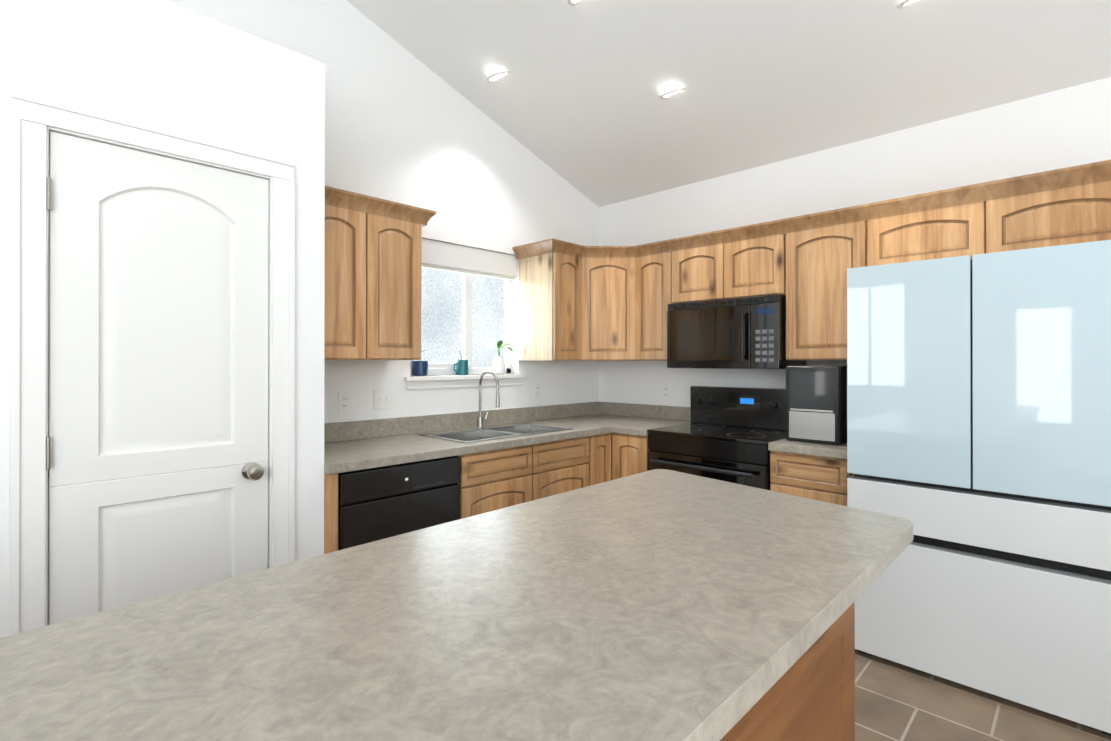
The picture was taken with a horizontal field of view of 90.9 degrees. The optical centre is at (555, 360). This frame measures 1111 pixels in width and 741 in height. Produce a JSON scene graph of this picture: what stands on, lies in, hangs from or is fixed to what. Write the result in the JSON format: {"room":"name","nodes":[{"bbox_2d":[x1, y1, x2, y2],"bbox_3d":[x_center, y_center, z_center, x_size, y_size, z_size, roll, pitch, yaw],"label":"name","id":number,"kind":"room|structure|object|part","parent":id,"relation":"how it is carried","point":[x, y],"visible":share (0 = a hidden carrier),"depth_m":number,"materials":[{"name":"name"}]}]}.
{"room":"kitchen","nodes":[
{"label":"kitchen","id":0,"kind":"room"},
{"bbox_2d":[0,0,324,637],"bbox_3d":[-1.759,0.059,1.841,0.599,2.565,1.710,0,0,44],"label":"wall","id":1,"kind":"structure","parent":0,"point":[164,64],"depth_m":1.92,"materials":[{"name":"white paint"}]},
{"bbox_2d":[9,89,294,634],"bbox_3d":[-1.339,0.279,1.899,0.120,2.126,0.792,0,0,44],"label":"door frame","id":2,"kind":"structure","parent":1,"relation":"attached to","point":[35,120],"depth_m":1.63,"materials":[{"name":"white paint"}]},
{"bbox_2d":[46,131,268,624],"bbox_3d":[-1.311,0.316,1.862,0.104,2.028,0.635,0,0,44],"label":"pantry door","id":3,"kind":"structure","parent":1,"relation":"in","point":[158,349],"depth_m":1.84,"materials":[{"name":"white paint"}]},
{"bbox_3d":[-1.309,0.287,1.839,0.069,1.676,0.605,0,0,44],"label":"pantry door hardware","id":4,"kind":"part","parent":3,"relation":"part of","materials":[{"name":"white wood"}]},
{"bbox_2d":[163,0,598,422],"bbox_3d":[-2.137,-1.158,1.994,0.150,5.000,7.300,0,0,44],"label":"wall","id":5,"kind":"structure","parent":0,"point":[403,125],"depth_m":3.25,"materials":[{"name":"white paint"}]},
{"bbox_2d":[338,391,350,412],"bbox_3d":[-1.126,0.220,2.918,0.008,0.115,0.070,0,0,44],"label":"electrical outlet","id":6,"kind":"object","parent":5,"relation":"attached to","point":[344,401],"visible":1,"depth_m":2.92,"materials":[{"name":"white plastic"}]},
{"bbox_2d":[324,186,371,359],"bbox_3d":[-1.144,-0.397,2.654,0.350,0.782,0.309,0,0,44],"label":"upper cabinet","id":7,"kind":"object","parent":5,"relation":"attached to","point":[348,215],"depth_m":2.57,"materials":[{"name":"brown wood"}]},
{"bbox_2d":[374,389,392,409],"bbox_3d":[-0.968,0.215,3.079,0.012,0.115,0.115,0,0,44],"label":"light switch","id":8,"kind":"object","parent":5,"relation":"attached to","point":[383,398],"visible":1,"depth_m":3.08,"materials":[{"name":"white plastic"}]},
{"bbox_2d":[372,197,427,359],"bbox_3d":[-0.929,-0.396,2.876,0.350,0.782,0.309,0,0,44],"label":"upper cabinet","id":9,"kind":"object","parent":5,"relation":"attached to","point":[396,227],"depth_m":2.76,"materials":[{"name":"brown wood"}]},
{"bbox_2d":[324,402,599,441],"bbox_3d":[-0.504,0.376,3.548,0.022,0.100,2.486,0,0,44],"label":"backsplash","id":10,"kind":"structure","parent":5,"relation":"attached to","point":[375,428],"depth_m":3.36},
{"bbox_2d":[404,238,525,388],"bbox_3d":[-0.708,-0.324,3.663,0.495,1.630,1.650,0,0,44],"label":"kitchen window","id":11,"kind":"structure","parent":5,"relation":"in","point":[466,301],"depth_m":3.57,"materials":[{"name":"white plastic"}]},
{"bbox_2d":[412,343,428,375],"bbox_3d":[-0.809,-0.009,3.279,0.098,0.197,0.106,0,0,44],"label":"plant pot","id":12,"kind":"object","parent":11,"relation":"on","point":[420,368],"visible":0.81,"depth_m":3.24,"materials":[{"name":"blue ceramic"}]},
{"bbox_3d":[-0.628,-0.324,3.587,0.004,0.810,0.830,0,0,44],"label":"glass","id":13,"kind":"part","parent":11,"relation":"part of","materials":[{"name":"glass"}]},
{"bbox_3d":[-0.625,-0.324,3.583,0.055,0.830,0.850,0,0,44],"label":"frame","id":14,"kind":"part","parent":11,"relation":"part of","materials":[{"name":"white plastic"}]},
{"bbox_2d":[454,351,468,374],"bbox_3d":[-0.607,0.013,3.487,0.080,0.153,0.111,0,0,44],"label":"plant pot","id":15,"kind":"object","parent":11,"relation":"on","point":[462,367],"visible":1,"depth_m":3.46,"materials":[{"name":"teal ceramic"}]},
{"bbox_3d":[-0.569,0.129,3.528,0.109,0.075,0.940,0,0,44],"label":"sill","id":16,"kind":"part","parent":11,"relation":"part of","materials":[{"name":"white paint"}]},
{"bbox_2d":[485,341,513,373],"bbox_3d":[-0.373,-0.023,3.701,0.152,0.227,0.286,0,0,44],"label":"vase","id":17,"kind":"object","parent":11,"relation":"on","point":[499,366],"visible":0.94,"depth_m":3.70,"materials":[{"name":"white ceramic"}]},
{"bbox_2d":[534,382,540,398],"bbox_3d":[-0.131,0.212,3.945,0.008,0.115,0.070,0,0,44],"label":"electrical outlet","id":18,"kind":"object","parent":5,"relation":"attached to","point":[537,389],"visible":1,"depth_m":3.94,"materials":[{"name":"white plastic"}]},
{"bbox_2d":[516,238,583,360],"bbox_3d":[-0.035,-0.394,3.798,0.350,0.782,0.280,0,0,44],"label":"upper cabinet","id":19,"kind":"object","parent":5,"relation":"attached to","point":[577,302],"depth_m":3.68,"materials":[{"name":"brown wood"}]},
{"bbox_2d":[346,0,1110,206],"bbox_3d":[0.430,-2.459,-0.491,7.300,2.486,7.300,0,0,44],"label":"ceiling","id":20,"kind":"structure","parent":0,"point":[574,100],"depth_m":2.85,"materials":[{"name":"white paint"}]},
{"bbox_2d":[486,71,510,82],"bbox_3d":[-0.327,-1.682,3.237,0.172,0.058,0.164,0,0,44],"label":"recessed light","id":21,"kind":"object","parent":20,"relation":"in","point":[491,78],"visible":0.67,"depth_m":3.20,"materials":[{"name":"white plastic"}]},
{"bbox_2d":[566,0,578,5],"bbox_3d":[0.135,-1.728,2.593,0.172,0.058,0.164,0,0,44],"label":"recessed light","id":22,"kind":"object","parent":20,"relation":"in","point":[571,2],"visible":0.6,"depth_m":2.62,"materials":[{"name":"white plastic"}]},
{"bbox_2d":[659,88,687,98],"bbox_3d":[0.665,-1.500,3.068,0.172,0.058,0.164,0,0,44],"label":"recessed light","id":23,"kind":"object","parent":20,"relation":"in","point":[666,94],"visible":0.69,"depth_m":3.02,"materials":[{"name":"white plastic"}]},
{"bbox_2d":[897,0,917,8],"bbox_3d":[1.512,-1.498,2.260,0.172,0.058,0.164,0,0,44],"label":"recessed light","id":24,"kind":"object","parent":20,"relation":"in","point":[902,4],"visible":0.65,"depth_m":2.27,"materials":[{"name":"white plastic"}]},
{"bbox_2d":[599,77,1110,406],"bbox_3d":[2.972,-0.058,2.017,7.150,2.800,0.150,0,0,44],"label":"wall","id":25,"kind":"structure","parent":0,"point":[1063,128],"depth_m":3.15,"materials":[{"name":"white paint"}]},
{"bbox_2d":[584,246,635,359],"bbox_3d":[0.364,-0.397,3.785,0.273,0.777,0.273,0,0,44],"label":"upper cabinet","id":26,"kind":"object","parent":25,"relation":"attached to","point":[609,271],"depth_m":3.77,"materials":[{"name":"brown wood"}]},
{"bbox_2d":[600,402,690,421],"bbox_3d":[1.085,0.377,3.723,2.016,0.100,0.022,0,0,44],"label":"backsplash","id":27,"kind":"structure","parent":25,"relation":"attached to","point":[682,414],"depth_m":4.10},
{"bbox_2d":[632,239,671,360],"bbox_3d":[0.769,-0.394,3.804,0.300,0.782,0.350,0,0,44],"label":"upper cabinet","id":28,"kind":"object","parent":25,"relation":"attached to","point":[653,260],"depth_m":3.67,"materials":[{"name":"brown wood"}]},
{"bbox_2d":[662,384,669,399],"bbox_3d":[0.809,0.227,4.002,0.070,0.115,0.008,0,0,44],"label":"electrical outlet","id":29,"kind":"object","parent":25,"relation":"attached to","point":[665,391],"visible":1,"depth_m":4.00,"materials":[{"name":"white plastic"}]},
{"bbox_2d":[672,230,719,303],"bbox_3d":[1.008,-0.580,3.572,0.368,0.412,0.350,0,0,44],"label":"upper cabinet","id":30,"kind":"object","parent":25,"relation":"attached to","point":[695,258],"depth_m":3.44,"materials":[{"name":"brown wood"}]},
{"bbox_2d":[720,218,787,299],"bbox_3d":[1.272,-0.580,3.316,0.367,0.412,0.350,0,0,44],"label":"upper cabinet","id":31,"kind":"object","parent":25,"relation":"attached to","point":[754,257],"depth_m":3.18,"materials":[{"name":"brown wood"}]},
{"bbox_2d":[667,294,806,368],"bbox_3d":[1.104,-0.162,3.405,0.725,0.415,0.452,0,0,44],"label":"microwave","id":32,"kind":"object","parent":31,"relation":"attached to","point":[743,333],"visible":1,"depth_m":3.23,"materials":[{"name":"black metal"}]},
{"bbox_2d":[786,204,867,359],"bbox_3d":[1.551,-0.396,3.045,0.410,0.782,0.350,0,0,44],"label":"upper cabinet","id":33,"kind":"object","parent":25,"relation":"attached to","point":[822,246],"depth_m":2.92,"materials":[{"name":"brown wood"}]},
{"bbox_2d":[868,183,979,265],"bbox_3d":[1.870,-0.617,2.736,0.478,0.342,0.350,0,0,44],"label":"upper cabinet","id":34,"kind":"object","parent":25,"relation":"attached to","point":[945,223],"depth_m":2.60,"materials":[{"name":"brown wood"}]},
{"bbox_2d":[980,160,1110,253],"bbox_3d":[2.213,-0.618,2.404,0.477,0.342,0.350,0,0,44],"label":"upper cabinet","id":35,"kind":"object","parent":25,"relation":"attached to","point":[1069,205],"depth_m":2.30,"materials":[{"name":"brown wood"}]},
{"bbox_2d":[855,649,1110,740],"bbox_3d":[0.430,1.386,-0.501,7.300,0.100,7.300,0,0,44],"label":"floor","id":36,"kind":"structure","parent":0,"point":[894,701],"depth_m":2.08,"materials":[{"name":"tile"}]},
{"bbox_2d":[338,456,459,550],"bbox_3d":[-0.890,0.907,2.694,0.599,0.869,0.604,0,0,44],"label":"dishwasher","id":37,"kind":"object","parent":36,"relation":"on","point":[378,503],"visible":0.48,"depth_m":2.45,"materials":[{"name":"black metal"}]},
{"bbox_2d":[457,458,591,518],"bbox_3d":[-0.349,0.986,3.277,0.620,0.720,0.980,0,0,44],"label":"base cabinet","id":38,"kind":"object","parent":36,"relation":"on","point":[489,492],"depth_m":3.00,"materials":[{"name":"brown wood"}]},
{"bbox_2d":[324,434,479,473],"bbox_3d":[-0.886,0.444,2.715,0.633,0.040,0.758,0,0,44],"label":"countertop","id":39,"kind":"structure","parent":38,"relation":"on","point":[361,453],"depth_m":2.62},
{"bbox_2d":[572,434,611,484],"bbox_3d":[0.067,0.907,3.706,0.620,0.880,0.215,0,0,44],"label":"base cabinet","id":40,"kind":"object","parent":36,"relation":"on","point":[599,448],"depth_m":3.48,"materials":[{"name":"brown wood"}]},
{"bbox_2d":[612,434,648,479],"bbox_3d":[0.675,0.907,3.703,0.300,0.880,0.620,0,0,44],"label":"base cabinet","id":41,"kind":"object","parent":36,"relation":"on","point":[629,452],"depth_m":3.48,"materials":[{"name":"brown wood"}]},
{"bbox_2d":[540,414,659,437],"bbox_3d":[0.258,0.447,3.894,0.633,0.040,0.928,0,0,44],"label":"countertop","id":42,"kind":"structure","parent":41,"relation":"on","point":[584,425],"depth_m":3.79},
{"bbox_2d":[419,423,572,442],"bbox_3d":[-0.336,0.507,3.266,0.440,0.175,0.830,0,0,44],"label":"sink","id":43,"kind":"object","parent":42,"relation":"in","point":[480,433],"depth_m":3.30,"materials":[{"name":"silver metal"}]},
{"bbox_2d":[475,370,499,428],"bbox_3d":[-0.402,0.238,3.353,0.211,0.364,0.088,0,0,44],"label":"faucet","id":44,"kind":"object","parent":43,"relation":"on","point":[480,419],"depth_m":3.38,"materials":[{"name":"silver metal"}]},
{"bbox_2d":[612,418,690,437],"bbox_3d":[0.683,0.447,3.688,0.265,0.040,0.633,0,0,44],"label":"countertop","id":45,"kind":"structure","parent":41,"relation":"on","point":[640,429],"depth_m":3.56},
{"bbox_2d":[647,386,785,489],"bbox_3d":[1.021,0.748,3.300,0.750,1.155,0.662,0,0,44],"label":"range","id":46,"kind":"object","parent":36,"relation":"on","point":[727,434],"visible":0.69,"depth_m":3.26,"materials":[{"name":"black metal"}]},
{"bbox_2d":[728,605,854,740],"bbox_3d":[-0.625,0.896,0.384,0.757,0.884,2.820,0,0,44],"label":"kitchen island","id":47,"kind":"object","parent":36,"relation":"on","point":[816,701],"depth_m":0.97,"materials":[{"name":"laminate"}]},
{"bbox_2d":[0,469,912,740],"bbox_3d":[-0.419,0.435,0.653,0.882,0.040,3.272,0,0,44],"label":"island countertop","id":48,"kind":"structure","parent":47,"relation":"on","point":[656,604],"depth_m":0.83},
{"bbox_2d":[770,450,852,505],"bbox_3d":[1.464,0.905,2.938,0.380,0.880,0.620,0,0,44],"label":"base cabinet","id":49,"kind":"object","parent":36,"relation":"on","point":[801,475],"depth_m":2.71,"materials":[{"name":"brown wood"}]},
{"bbox_2d":[768,439,846,461],"bbox_3d":[1.460,0.445,2.934,0.380,0.040,0.633,0,0,44],"label":"countertop","id":50,"kind":"structure","parent":49,"relation":"on","point":[783,446],"depth_m":2.72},
{"bbox_2d":[786,365,846,444],"bbox_3d":[1.443,0.224,2.946,0.270,0.399,0.365,0,0,44],"label":"ice maker","id":51,"kind":"object","parent":50,"relation":"on","point":[816,403],"visible":0.77,"depth_m":2.80,"materials":[{"name":"black"}]},
{"bbox_2d":[847,240,1110,735],"bbox_3d":[1.905,0.459,2.438,0.920,1.770,0.670,0,0,44],"label":"fridge","id":52,"kind":"object","parent":36,"relation":"on","point":[979,421],"visible":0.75,"depth_m":2.15,"materials":[{"name":"white metal"}]}
]}

